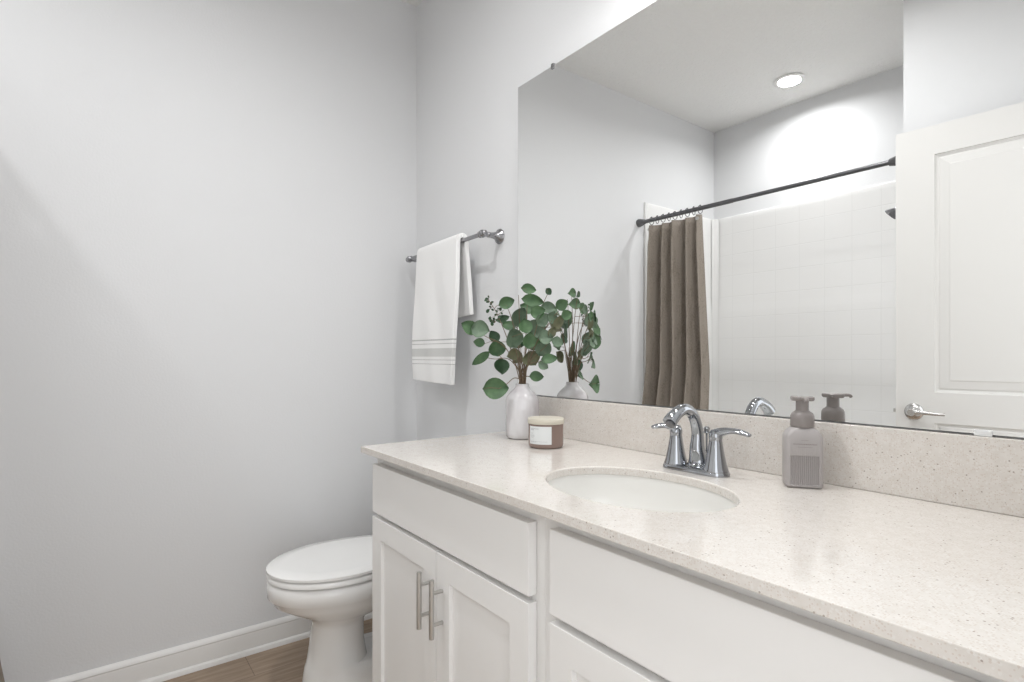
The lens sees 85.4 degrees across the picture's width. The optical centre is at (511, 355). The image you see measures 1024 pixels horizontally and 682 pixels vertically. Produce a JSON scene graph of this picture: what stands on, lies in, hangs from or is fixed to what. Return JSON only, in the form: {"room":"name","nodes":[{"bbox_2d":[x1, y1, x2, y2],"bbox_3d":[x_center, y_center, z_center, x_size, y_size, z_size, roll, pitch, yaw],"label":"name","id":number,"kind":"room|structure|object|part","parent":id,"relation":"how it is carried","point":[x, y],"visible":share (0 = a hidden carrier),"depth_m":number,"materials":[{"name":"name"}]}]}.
{"room":"bathroom","nodes":[
{"label":"bathroom","id":0,"kind":"room"},
{"bbox_2d":[0,0,416,681],"bbox_3d":[-1.430,-0.237,1.875,2.630,2.743,0.115,0,0,-37],"label":"wall","id":1,"kind":"structure","parent":0,"point":[208,208],"depth_m":1.99,"materials":[{"name":"white paint"}]},
{"bbox_2d":[47,612,371,681],"bbox_3d":[-1.069,1.086,2.061,1.600,0.098,0.026,0,0,-37],"label":"baseboard","id":2,"kind":"structure","parent":1,"relation":"attached to","point":[177,661],"depth_m":2.02,"materials":[{"name":"white wood"}]},
{"bbox_3d":[-1.261,-0.836,1.033,0.051,0.051,1.428,0,0,-37],"label":"curtain rod","id":3,"kind":"object","parent":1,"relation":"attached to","visible":0},
{"label":"curtain ring","id":4,"kind":"object","parent":3,"relation":"hanging from","visible":0},
{"bbox_2d":[0,661,4,681],"bbox_3d":[-1.443,0.136,1.414,0.279,1.878,0.448,0,0,-37],"label":"shower curtain","id":5,"kind":"object","parent":4,"relation":"hanging from","point":[1,671],"visible":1,"depth_m":1.63,"materials":[{"name":"brown fabric"}]},
{"bbox_2d":[163,619,371,681],"bbox_3d":[-0.340,1.160,0.442,2.630,0.050,3.715,0,0,-37],"label":"floor","id":6,"kind":"structure","parent":0,"point":[284,663],"depth_m":2.01,"materials":[{"name":"wood"}]},
{"bbox_2d":[266,535,371,681],"bbox_3d":[-0.495,0.771,2.008,0.735,0.728,0.456,0,0,-37],"label":"toilet","id":7,"kind":"object","parent":6,"relation":"on","point":[328,584],"visible":0.54,"depth_m":1.83,"materials":[{"name":"white ceramic"}]},
{"bbox_3d":[-0.575,0.721,1.947,0.532,0.020,0.372,0,0,-37],"label":"seat","id":8,"kind":"part","parent":7,"relation":"part of","materials":[{"name":"white plastic"}]},
{"bbox_3d":[-0.576,0.700,1.947,0.533,0.018,0.374,0,0,-37],"label":"lid","id":9,"kind":"part","parent":7,"relation":"part of","materials":[{"name":"white plastic"}]},
{"bbox_2d":[372,458,545,681],"bbox_3d":[0.025,0.705,1.452,0.586,0.860,0.745,0,0,-37],"label":"vanity cabinet","id":10,"kind":"object","parent":6,"relation":"on","point":[459,574],"visible":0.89,"depth_m":1.24,"materials":[{"name":"white wood"}]},
{"bbox_3d":[-0.280,0.738,1.442,0.021,0.564,0.364,0,0,-37],"label":"door","id":11,"kind":"part","parent":10,"relation":"part of","materials":[{"name":"white wood"}]},
{"bbox_3d":[-0.208,0.572,1.303,0.034,0.132,0.012,0,0,-37],"label":"handle","id":12,"kind":"part","parent":10,"relation":"part of","materials":[{"name":"silver metal"}]},
{"bbox_3d":[-0.172,0.572,1.255,0.034,0.132,0.012,0,0,-37],"label":"handle","id":13,"kind":"part","parent":10,"relation":"part of","materials":[{"name":"silver metal"}]},
{"bbox_3d":[-0.176,0.375,1.305,0.021,0.136,0.706,0,0,-37],"label":"drawer","id":14,"kind":"part","parent":10,"relation":"part of","materials":[{"name":"white wood"}]},
{"bbox_3d":[-0.065,0.738,1.159,0.021,0.564,0.340,0,0,-37],"label":"door","id":15,"kind":"part","parent":10,"relation":"part of","materials":[{"name":"white wood"}]},
{"bbox_2d":[361,431,1023,681],"bbox_3d":[0.251,0.266,1.165,0.582,0.018,1.488,0,0,-37],"label":"countertop","id":16,"kind":"structure","parent":10,"relation":"on","point":[939,580],"depth_m":0.78,"materials":[{"name":"stone"}]},
{"bbox_2d":[505,384,538,438],"bbox_3d":[0.032,0.172,1.740,0.107,0.169,0.107,0,0,-37],"label":"vase","id":17,"kind":"object","parent":16,"relation":"on","point":[522,402],"visible":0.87,"depth_m":1.70,"materials":[{"name":"white ceramic"}]},
{"bbox_2d":[461,283,571,398],"bbox_3d":[0.013,-0.022,1.726,0.334,0.409,0.165,0,0,-1],"label":"bunch","id":18,"kind":"object","parent":17,"relation":"in","point":[537,338],"visible":0.87,"depth_m":1.70,"materials":[{"name":"green plant"}]},
{"bbox_3d":[0.015,-0.015,1.731,0.273,0.395,0.134,0,0,2],"label":"stem","id":19,"kind":"part","parent":18,"relation":"part of","materials":[{"name":"brown"}]},
{"bbox_2d":[528,416,563,448],"bbox_3d":[0.096,0.215,1.567,0.102,0.082,0.102,0,0,-37],"label":"candle jar","id":20,"kind":"object","parent":16,"relation":"on","point":[544,432],"visible":1,"depth_m":1.52,"materials":[{"name":"brown glass"}]},
{"bbox_3d":[0.096,0.182,1.567,0.102,0.015,0.102,0,0,-37],"label":"lid","id":21,"kind":"part","parent":20,"relation":"part of","materials":[{"name":"beige wood"}]},
{"bbox_2d":[548,474,736,511],"bbox_3d":[0.243,0.356,1.100,0.350,0.162,0.460,0,0,-37],"label":"sink","id":22,"kind":"object","parent":16,"relation":"in","point":[618,490],"visible":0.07,"depth_m":1.25,"materials":[{"name":"white ceramic"}]},
{"bbox_2d":[651,403,751,477],"bbox_3d":[0.410,0.182,1.224,0.199,0.157,0.145,0,0,13],"label":"faucet","id":23,"kind":"object","parent":16,"relation":"on","point":[710,462],"visible":1,"depth_m":1.22,"materials":[{"name":"chrome"}]},
{"bbox_3d":[0.355,0.166,1.279,0.066,0.026,0.023,0,0,7],"label":"lever","id":24,"kind":"part","parent":23,"relation":"part of","materials":[{"name":"silver metal"}]},
{"bbox_3d":[0.377,0.205,1.276,0.055,0.091,0.055,0,0,-37],"label":"handle","id":25,"kind":"part","parent":23,"relation":"part of","materials":[{"name":"silver metal"}]},
{"bbox_3d":[0.382,0.182,1.216,0.140,0.157,0.052,0,0,-37],"label":"spout","id":26,"kind":"part","parent":23,"relation":"part of","materials":[{"name":"silver metal"}]},
{"bbox_3d":[0.408,0.250,1.236,0.057,0.012,0.161,0,0,-37],"label":"plate","id":27,"kind":"part","parent":23,"relation":"part of","materials":[{"name":"silver metal"}]},
{"bbox_3d":[0.443,0.203,1.262,0.016,0.086,0.016,0,0,-37],"label":"lift rod","id":28,"kind":"part","parent":23,"relation":"part of","materials":[{"name":"silver metal"}]},
{"bbox_3d":[0.439,0.205,1.195,0.055,0.091,0.055,0,0,-37],"label":"handle","id":29,"kind":"part","parent":23,"relation":"part of","materials":[{"name":"silver metal"}]},
{"bbox_3d":[0.461,0.166,1.170,0.023,0.028,0.087,0,0,-42],"label":"lever","id":30,"kind":"part","parent":23,"relation":"part of","materials":[{"name":"silver metal"}]},
{"bbox_2d":[782,396,822,488],"bbox_3d":[0.571,0.168,1.086,0.067,0.177,0.066,0,0,17],"label":"soap bottle","id":31,"kind":"object","parent":16,"relation":"on","point":[802,444],"visible":1,"depth_m":1.07,"materials":[{"name":"grey plastic"}]},
{"bbox_2d":[546,518,1004,681],"bbox_3d":[0.473,0.705,0.863,0.586,0.860,0.734,0,0,-37],"label":"vanity cabinet","id":32,"kind":"object","parent":6,"relation":"on","point":[615,612],"visible":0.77,"depth_m":0.76,"materials":[{"name":"white wood"}]},
{"bbox_3d":[0.174,0.743,0.845,0.021,0.553,0.332,0,0,-37],"label":"door","id":33,"kind":"part","parent":32,"relation":"part of","materials":[{"name":"white wood"}]},
{"bbox_2d":[401,0,422,6],"bbox_3d":[-0.708,-1.633,0.926,2.630,0.050,2.500,0,0,-37],"label":"ceiling","id":34,"kind":"structure","parent":0,"point":[416,3],"depth_m":2.52,"materials":[{"name":"white paint"}]},
{"bbox_2d":[417,0,1023,439],"bbox_3d":[0.328,-0.237,1.641,0.115,2.743,2.385,0,0,-37],"label":"wall","id":35,"kind":"structure","parent":0,"point":[474,57],"depth_m":2.13,"materials":[{"name":"white paint"}]},
{"bbox_2d":[406,229,503,262],"bbox_3d":[-0.253,-0.431,2.233,0.092,0.056,0.626,0,-1,-37],"label":"towel bar","id":36,"kind":"object","parent":35,"relation":"attached to","point":[498,236],"visible":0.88,"depth_m":2.01,"materials":[{"name":"silver metal"}]},
{"bbox_3d":[-0.425,-0.425,2.459,0.092,0.056,0.056,0,-1,-37],"label":"post","id":37,"kind":"part","parent":36,"relation":"part of","materials":[{"name":"silver metal"}]},
{"bbox_2d":[412,233,473,384],"bbox_3d":[-0.282,-0.176,2.224,0.098,0.574,0.337,0,0,-37],"label":"hand towel","id":38,"kind":"object","parent":36,"relation":"hanging from","point":[443,284],"visible":0.98,"depth_m":2.16,"materials":[{"name":"white fabric"}]},
{"bbox_3d":[-0.081,-0.437,2.006,0.092,0.056,0.056,0,-1,-37],"label":"post","id":39,"kind":"part","parent":36,"relation":"part of","materials":[{"name":"silver metal"}]},
{"bbox_2d":[518,0,1023,437],"bbox_3d":[0.474,-0.402,1.345,0.009,1.066,1.483,0,0,-37],"label":"wall mirror","id":40,"kind":"object","parent":35,"relation":"attached to","point":[739,206],"visible":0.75,"depth_m":1.18,"materials":[{"name":"silver mirror"}]},
{"bbox_2d":[974,429,993,436],"bbox_3d":[0.789,0.129,0.927,0.014,0.010,0.024,0,0,-37],"label":"mirror clip","id":41,"kind":"object","parent":40,"relation":"attached to","point":[987,433],"visible":1,"depth_m":0.92,"materials":[{"name":"white plastic"}]},
{"bbox_2d":[538,396,1023,517],"bbox_3d":[0.476,0.195,1.333,0.019,0.123,1.483,0,0,-37],"label":"backsplash","id":42,"kind":"structure","parent":35,"relation":"attached to","point":[983,473],"depth_m":1.06,"materials":[{"name":"stone"}]}
]}

